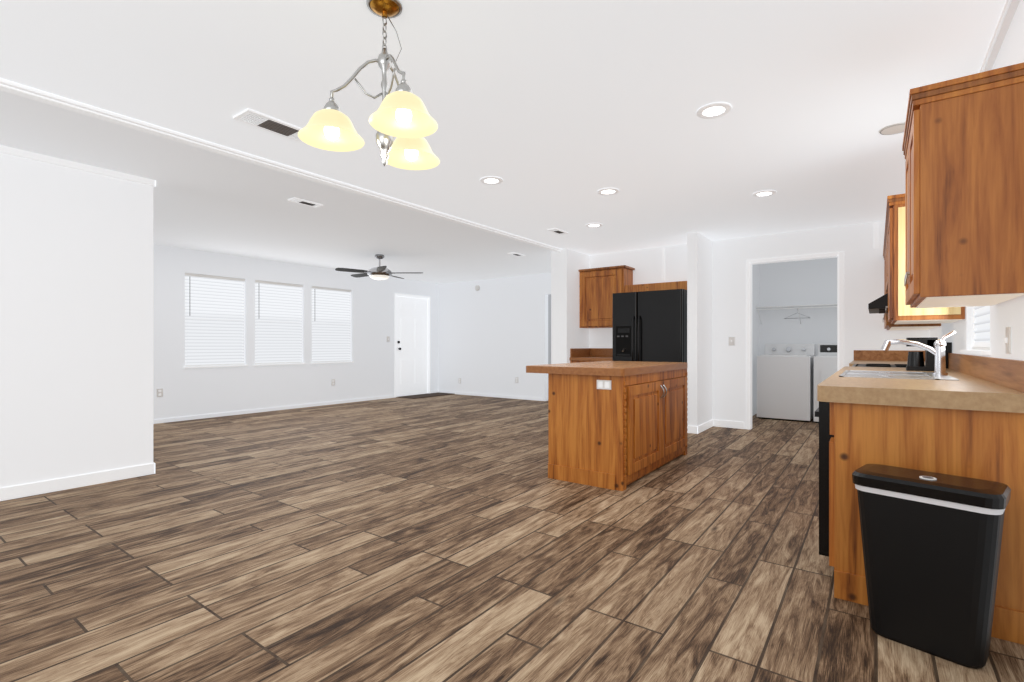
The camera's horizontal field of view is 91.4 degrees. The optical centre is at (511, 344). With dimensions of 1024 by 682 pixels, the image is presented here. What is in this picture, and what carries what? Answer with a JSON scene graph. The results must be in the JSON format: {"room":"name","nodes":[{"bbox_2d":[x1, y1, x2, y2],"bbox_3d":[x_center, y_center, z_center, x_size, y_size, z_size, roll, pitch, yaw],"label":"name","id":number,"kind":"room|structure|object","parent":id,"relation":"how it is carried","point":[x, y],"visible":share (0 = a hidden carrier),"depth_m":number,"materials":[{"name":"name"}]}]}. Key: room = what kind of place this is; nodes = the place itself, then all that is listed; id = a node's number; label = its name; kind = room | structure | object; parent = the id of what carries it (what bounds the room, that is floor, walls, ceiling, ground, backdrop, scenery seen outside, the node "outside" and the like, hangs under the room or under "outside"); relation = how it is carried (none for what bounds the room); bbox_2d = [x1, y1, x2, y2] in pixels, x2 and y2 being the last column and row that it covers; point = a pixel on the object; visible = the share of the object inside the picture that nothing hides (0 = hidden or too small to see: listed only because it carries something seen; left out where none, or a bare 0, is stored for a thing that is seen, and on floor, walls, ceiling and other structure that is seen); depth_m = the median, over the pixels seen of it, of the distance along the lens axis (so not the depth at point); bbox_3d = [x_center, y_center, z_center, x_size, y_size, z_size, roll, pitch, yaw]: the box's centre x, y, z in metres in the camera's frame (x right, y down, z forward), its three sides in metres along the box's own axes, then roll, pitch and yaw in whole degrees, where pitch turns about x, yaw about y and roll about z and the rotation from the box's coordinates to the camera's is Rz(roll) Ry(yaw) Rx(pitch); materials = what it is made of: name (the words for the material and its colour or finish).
{"room":"kitchen","nodes":[
{"label":"kitchen","id":0,"kind":"room"},
{"bbox_2d":[0,153,152,487],"bbox_3d":[-4.416,-0.150,2.361,0.120,2.460,4.620,0,0,36],"label":"wall","id":1,"kind":"structure","parent":0,"point":[76,322],"depth_m":3.77,"materials":[{"name":"white paint"}]},
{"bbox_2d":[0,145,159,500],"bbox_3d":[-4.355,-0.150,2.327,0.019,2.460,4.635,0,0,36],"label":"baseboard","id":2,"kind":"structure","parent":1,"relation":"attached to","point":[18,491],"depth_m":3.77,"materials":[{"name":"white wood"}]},
{"bbox_2d":[153,244,437,419],"bbox_3d":[-4.750,-0.150,7.169,0.120,2.460,12.000,0,0,36],"label":"wall","id":3,"kind":"structure","parent":0,"point":[369,371],"depth_m":8.17,"materials":[{"name":"white paint"}]},
{"bbox_2d":[157,388,162,396],"bbox_3d":[-4.863,0.660,6.905,0.008,0.115,0.075,0,0,36],"label":"electrical outlet","id":4,"kind":"object","parent":3,"relation":"attached to","point":[159,392],"visible":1,"depth_m":6.91,"materials":[{"name":"white plastic"}]},
{"bbox_2d":[184,273,247,367],"bbox_3d":[-4.455,-0.354,7.523,0.120,1.369,0.890,0,0,36],"label":"window","id":5,"kind":"structure","parent":3,"relation":"in","point":[214,321],"depth_m":7.51,"materials":[{"name":"white plastic"}]},
{"bbox_2d":[160,395,392,422],"bbox_3d":[-3.911,1.052,8.210,0.011,0.055,5.030,0,0,36],"label":"baseboard","id":6,"kind":"structure","parent":3,"relation":"attached to","point":[380,397],"depth_m":8.08,"materials":[{"name":"white wood"}]},
{"bbox_2d":[254,280,305,365],"bbox_3d":[-3.873,-0.354,8.324,0.120,1.369,0.870,0,0,36],"label":"window","id":7,"kind":"structure","parent":3,"relation":"in","point":[278,323],"depth_m":8.31,"materials":[{"name":"white plastic"}]},
{"bbox_2d":[311,286,353,363],"bbox_3d":[-3.290,-0.354,9.124,0.120,1.369,0.870,0,0,36],"label":"window","id":8,"kind":"structure","parent":3,"relation":"in","point":[331,325],"depth_m":9.12,"materials":[{"name":"white plastic"}]},
{"bbox_2d":[395,293,429,396],"bbox_3d":[-2.142,0.007,10.707,0.173,2.145,1.010,0,0,36],"label":"door","id":9,"kind":"structure","parent":3,"relation":"attached to","point":[412,344],"depth_m":10.71,"materials":[{"name":"white paint"}]},
{"bbox_2d":[438,273,550,400],"bbox_3d":[0.046,-0.150,10.122,4.160,2.460,0.120,0,0,36],"label":"wall","id":10,"kind":"structure","parent":0,"point":[492,335],"depth_m":10.35,"materials":[{"name":"white paint"}]},
{"bbox_2d":[436,390,541,400],"bbox_3d":[-0.551,1.052,10.474,2.780,0.055,0.012,0,0,36],"label":"baseboard","id":11,"kind":"structure","parent":10,"relation":"attached to","point":[460,393],"depth_m":10.36,"materials":[{"name":"white wood"}]},
{"bbox_2d":[0,0,1005,283],"bbox_3d":[-1.282,-1.410,4.644,8.700,0.060,12.240,0,0,36],"label":"ceiling","id":12,"kind":"structure","parent":0,"point":[552,114],"depth_m":2.95,"materials":[{"name":"white paint"}]},
{"bbox_2d":[233,108,301,141],"bbox_3d":[-1.489,-1.373,3.137,0.190,0.012,0.420,0,0,36],"label":"ceiling vent","id":13,"kind":"object","parent":12,"relation":"in","point":[254,118],"visible":0.85,"depth_m":3.09,"materials":[{"name":"white metal"}]},
{"bbox_2d":[0,78,561,251],"bbox_3d":[-2.037,-1.363,3.505,0.110,0.034,9.270,0,0,36],"label":"ceiling beam","id":14,"kind":"structure","parent":12,"relation":"attached to","point":[49,98],"depth_m":3.46,"materials":[{"name":"white"}]},
{"bbox_2d":[288,197,322,207],"bbox_3d":[-1.991,-1.373,4.826,0.120,0.012,0.300,0,0,36],"label":"ceiling vent","id":15,"kind":"object","parent":12,"relation":"in","point":[305,202],"visible":1,"depth_m":4.80,"materials":[{"name":"white metal"}]},
{"bbox_2d":[298,0,439,169],"bbox_3d":[-0.482,-1.052,2.036,0.590,0.654,0.594,0,0,36],"label":"chandelier","id":16,"kind":"object","parent":12,"relation":"hanging from","point":[405,118],"visible":1,"depth_m":2.00,"materials":[{"name":"beige glass"}]},
{"bbox_2d":[335,254,422,279],"bbox_3d":[-2.074,-1.189,7.695,1.219,0.380,1.278,0,0,36],"label":"ceiling fan","id":17,"kind":"object","parent":12,"relation":"hanging from","point":[379,272],"visible":1,"depth_m":7.54,"materials":[{"name":"silver metal"}]},
{"bbox_2d":[480,176,502,184],"bbox_3d":[-0.172,-1.375,4.182,0.196,0.010,0.196,0,0,36],"label":"recessed light","id":18,"kind":"object","parent":12,"relation":"in","point":[490,180],"visible":0.98,"depth_m":4.18,"materials":[{"name":"white"}]},
{"bbox_2d":[507,252,524,256],"bbox_3d":[0.066,-1.373,7.584,0.120,0.012,0.300,0,0,36],"label":"ceiling vent","id":19,"kind":"object","parent":12,"relation":"in","point":[515,254],"visible":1,"depth_m":7.56,"materials":[{"name":"white metal"}]},
{"bbox_2d":[547,228,568,234],"bbox_3d":[0.558,-1.373,6.051,0.120,0.012,0.300,0,0,36],"label":"ceiling vent","id":20,"kind":"object","parent":12,"relation":"in","point":[557,231],"visible":1,"depth_m":6.03,"materials":[{"name":"white metal"}]},
{"bbox_2d":[585,223,601,227],"bbox_3d":[0.942,-1.375,5.746,0.196,0.010,0.196,0,0,36],"label":"recessed light","id":21,"kind":"object","parent":12,"relation":"in","point":[592,225],"visible":0.94,"depth_m":5.73,"materials":[{"name":"white"}]},
{"bbox_2d":[597,188,618,194],"bbox_3d":[0.862,-1.375,4.481,0.196,0.010,0.196,0,0,36],"label":"recessed light","id":22,"kind":"object","parent":12,"relation":"in","point":[607,191],"visible":0.9,"depth_m":4.48,"materials":[{"name":"white"}]},
{"bbox_2d":[696,102,731,118],"bbox_3d":[1.184,-1.375,2.935,0.196,0.010,0.196,0,0,36],"label":"recessed light","id":23,"kind":"object","parent":12,"relation":"in","point":[713,110],"visible":1,"depth_m":2.93,"materials":[{"name":"white plastic"}]},
{"bbox_2d":[753,190,775,196],"bbox_3d":[2.292,-1.375,4.541,0.196,0.010,0.196,0,0,36],"label":"recessed light","id":24,"kind":"object","parent":12,"relation":"in","point":[764,193],"visible":0.98,"depth_m":4.54,"materials":[{"name":"white"}]},
{"bbox_2d":[879,122,904,134],"bbox_3d":[2.448,-1.375,3.184,0.184,0.008,0.184,0,0,36],"label":"disc","id":25,"kind":"object","parent":12,"relation":"attached to","point":[891,129],"visible":0.67,"depth_m":3.18,"materials":[{"name":"white plastic"}]},
{"bbox_2d":[0,394,1023,681],"bbox_3d":[-1.282,1.110,4.644,8.700,0.060,12.240,0,0,36],"label":"floor","id":26,"kind":"structure","parent":0,"point":[452,538],"depth_m":2.46,"materials":[{"name":"wood"}]},
{"bbox_2d":[398,392,452,398],"bbox_3d":[-1.799,1.074,10.655,0.490,0.012,1.230,0,0,36],"label":"doormat","id":27,"kind":"object","parent":26,"relation":"on","point":[425,395],"visible":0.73,"depth_m":10.57,"materials":[{"name":"brown"}]},
{"bbox_2d":[570,348,612,362],"bbox_3d":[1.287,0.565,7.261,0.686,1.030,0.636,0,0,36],"label":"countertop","id":28,"kind":"structure","parent":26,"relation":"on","point":[577,355],"depth_m":7.44,"materials":[{"name":"brown wood"}]},
{"bbox_2d":[546,365,687,490],"bbox_3d":[1.028,0.655,4.489,0.711,0.850,1.557,0,0,36],"label":"kitchen island","id":29,"kind":"object","parent":26,"relation":"on","point":[618,425],"depth_m":3.93,"materials":[{"name":"brown wood"}]},
{"bbox_2d":[526,361,687,376],"bbox_3d":[0.922,0.203,4.549,0.875,0.054,1.590,0,0,36],"label":"island countertop","id":30,"kind":"structure","parent":29,"relation":"on","point":[597,368],"depth_m":4.02,"materials":[{"name":"brown laminate"}]},
{"bbox_2d":[613,289,686,361],"bbox_3d":[1.907,0.186,6.690,0.932,1.763,0.778,0,0,36],"label":"refrigerator","id":31,"kind":"object","parent":26,"relation":"on","point":[649,326],"visible":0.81,"depth_m":6.39,"materials":[{"name":"black metal"}]},
{"bbox_2d":[757,344,814,421],"bbox_3d":[4.088,0.530,7.451,0.680,1.100,0.740,0,0,36],"label":"washer","id":32,"kind":"object","parent":26,"relation":"on","point":[785,381],"visible":0.96,"depth_m":7.17,"materials":[{"name":"white metal"}]},
{"bbox_2d":[814,344,836,422],"bbox_3d":[4.663,0.530,7.018,0.680,1.100,0.764,0,0,36],"label":"dryer","id":33,"kind":"object","parent":26,"relation":"on","point":[825,363],"visible":0.33,"depth_m":6.90,"materials":[{"name":"white metal"}]},
{"bbox_2d":[852,342,951,368],"bbox_3d":[3.216,0.530,4.215,0.673,1.100,0.760,0,0,36],"label":"range","id":34,"kind":"object","parent":26,"relation":"on","point":[948,348],"visible":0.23,"depth_m":4.05,"materials":[{"name":"black metal"}]},
{"bbox_2d":[815,330,1023,644],"bbox_3d":[2.873,0.499,3.759,0.691,1.161,4.431,0,0,36],"label":"base cabinet","id":35,"kind":"object","parent":26,"relation":"on","point":[929,411],"depth_m":2.04,"materials":[{"name":"brown wood"}]},
{"bbox_2d":[852,464,1010,668],"bbox_3d":[1.510,0.776,1.820,0.244,0.607,0.424,0,0,-41],"label":"trash can","id":36,"kind":"object","parent":26,"relation":"on","point":[931,543],"visible":1,"depth_m":1.73,"materials":[{"name":"black plastic"}]},
{"bbox_2d":[548,294,550,363],"bbox_3d":[0.772,-0.150,10.150,0.100,2.460,0.780,0,0,36],"label":"door frame","id":37,"kind":"structure","parent":0,"point":[549,328],"depth_m":10.02,"materials":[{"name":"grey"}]},
{"bbox_2d":[551,249,588,363],"bbox_3d":[1.274,-0.150,8.053,0.260,2.460,2.020,0,0,36],"label":"wall","id":38,"kind":"structure","parent":0,"point":[567,331],"depth_m":7.27,"materials":[{"name":"white paint"}]},
{"bbox_2d":[687,232,711,425],"bbox_3d":[2.448,-0.150,6.455,0.120,2.460,0.820,0,0,36],"label":"wall","id":39,"kind":"structure","parent":0,"point":[699,316],"depth_m":6.17,"materials":[{"name":"white paint"}]},
{"bbox_2d":[696,419,715,433],"bbox_3d":[2.465,1.035,6.362,0.014,0.090,0.712,0,0,36],"label":"baseboard","id":40,"kind":"structure","parent":39,"relation":"attached to","point":[711,423],"depth_m":6.34,"materials":[{"name":"white wood"}]},
{"bbox_2d":[752,264,758,415],"bbox_3d":[3.452,-0.150,7.426,0.120,2.460,1.930,0,0,36],"label":"wall","id":41,"kind":"structure","parent":0,"point":[755,314],"depth_m":7.80,"materials":[{"name":"grey paint"}]},
{"bbox_2d":[589,221,928,428],"bbox_3d":[2.865,-0.150,6.585,4.040,2.460,0.120,0,0,36],"label":"wall","id":42,"kind":"structure","parent":0,"point":[864,329],"depth_m":6.43,"materials":[{"name":"white paint"}]},
{"bbox_2d":[579,265,634,327],"bbox_3d":[1.382,-0.688,7.373,0.706,0.866,0.347,0,0,36],"label":"upper cabinet","id":43,"kind":"object","parent":42,"relation":"attached to","point":[600,286],"depth_m":7.23,"materials":[{"name":"brown wood"}]},
{"bbox_2d":[716,420,743,428],"bbox_3d":[2.834,1.035,6.526,0.360,0.090,0.012,0,0,36],"label":"baseboard","id":44,"kind":"structure","parent":42,"relation":"attached to","point":[719,423],"depth_m":6.51,"materials":[{"name":"white wood"}]},
{"bbox_2d":[729,337,734,345],"bbox_3d":[2.857,-0.050,6.507,0.075,0.115,0.016,0,0,36],"label":"light switch","id":45,"kind":"object","parent":42,"relation":"attached to","point":[731,341],"visible":1,"depth_m":6.50,"materials":[{"name":"white plastic"}]},
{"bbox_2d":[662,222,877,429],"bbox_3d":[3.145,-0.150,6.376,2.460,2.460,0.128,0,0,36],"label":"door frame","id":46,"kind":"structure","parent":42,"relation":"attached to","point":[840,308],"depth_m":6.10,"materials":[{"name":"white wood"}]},
{"bbox_2d":[759,257,836,355],"bbox_3d":[4.827,-0.150,7.531,1.980,2.460,0.140,0,0,36],"label":"wall","id":47,"kind":"structure","parent":0,"point":[805,282],"depth_m":7.73,"materials":[{"name":"grey paint"}]},
{"bbox_2d":[756,304,836,324],"bbox_3d":[4.690,-0.459,7.343,1.960,0.266,0.329,0,0,36],"label":"wire shelf","id":48,"kind":"object","parent":47,"relation":"attached to","point":[798,306],"visible":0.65,"depth_m":7.53,"materials":[{"name":"white metal"}]},
{"bbox_2d":[929,0,1023,360],"bbox_3d":[2.186,-0.150,2.119,0.120,2.460,12.000,0,0,36],"label":"wall","id":49,"kind":"structure","parent":0,"point":[1005,314],"depth_m":2.21,"materials":[{"name":"white paint"}]},
{"bbox_2d":[884,219,887,289],"bbox_3d":[3.325,-0.744,4.127,0.394,0.535,0.774,0,0,36],"label":"upper cabinet","id":50,"kind":"object","parent":49,"relation":"attached to","point":[886,232],"visible":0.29,"depth_m":4.20,"materials":[{"name":"brown wood"}]},
{"bbox_2d":[868,293,887,313],"bbox_3d":[3.284,-0.377,4.165,0.506,0.183,0.750,0,0,36],"label":"range hood","id":51,"kind":"object","parent":50,"relation":"attached to","point":[879,305],"visible":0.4,"depth_m":3.98,"materials":[{"name":"black metal"}]},
{"bbox_2d":[883,236,940,329],"bbox_3d":[3.828,-0.566,4.807,0.381,0.802,0.911,0,0,36],"label":"upper cabinet","id":52,"kind":"object","parent":49,"relation":"attached to","point":[888,325],"visible":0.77,"depth_m":4.54,"materials":[{"name":"brown wood"}]},
{"bbox_2d":[885,193,964,323],"bbox_3d":[2.902,-0.586,3.548,0.396,0.850,0.680,0,0,36],"label":"upper cabinet","id":53,"kind":"object","parent":49,"relation":"attached to","point":[900,311],"visible":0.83,"depth_m":3.36,"materials":[{"name":"brown wood"}]},
{"bbox_2d":[902,62,1023,307],"bbox_3d":[1.939,-0.604,2.185,0.349,0.835,0.724,0,0,36],"label":"upper cabinet","id":54,"kind":"object","parent":49,"relation":"attached to","point":[963,146],"visible":1,"depth_m":1.91,"materials":[{"name":"brown wood"}]},
{"bbox_2d":[960,306,990,354],"bbox_3d":[2.640,-0.424,2.803,0.110,0.949,0.830,0,0,36],"label":"kitchen window","id":55,"kind":"structure","parent":49,"relation":"in","point":[981,327],"depth_m":2.87,"materials":[{"name":"white plastic"}]},
{"bbox_2d":[979,0,1020,72],"bbox_3d":[1.518,-1.365,1.338,0.039,0.029,9.950,0,0,36],"label":"crown molding","id":56,"kind":"structure","parent":49,"relation":"attached to","point":[992,52],"depth_m":2.18,"materials":[{"name":"white wood"}]},
{"bbox_2d":[1004,327,1010,353],"bbox_3d":[2.113,-0.020,2.135,0.016,0.115,0.075,0,0,36],"label":"light switch","id":57,"kind":"object","parent":49,"relation":"attached to","point":[1007,340],"visible":0.98,"depth_m":2.11,"materials":[{"name":"white plastic"}]}
]}

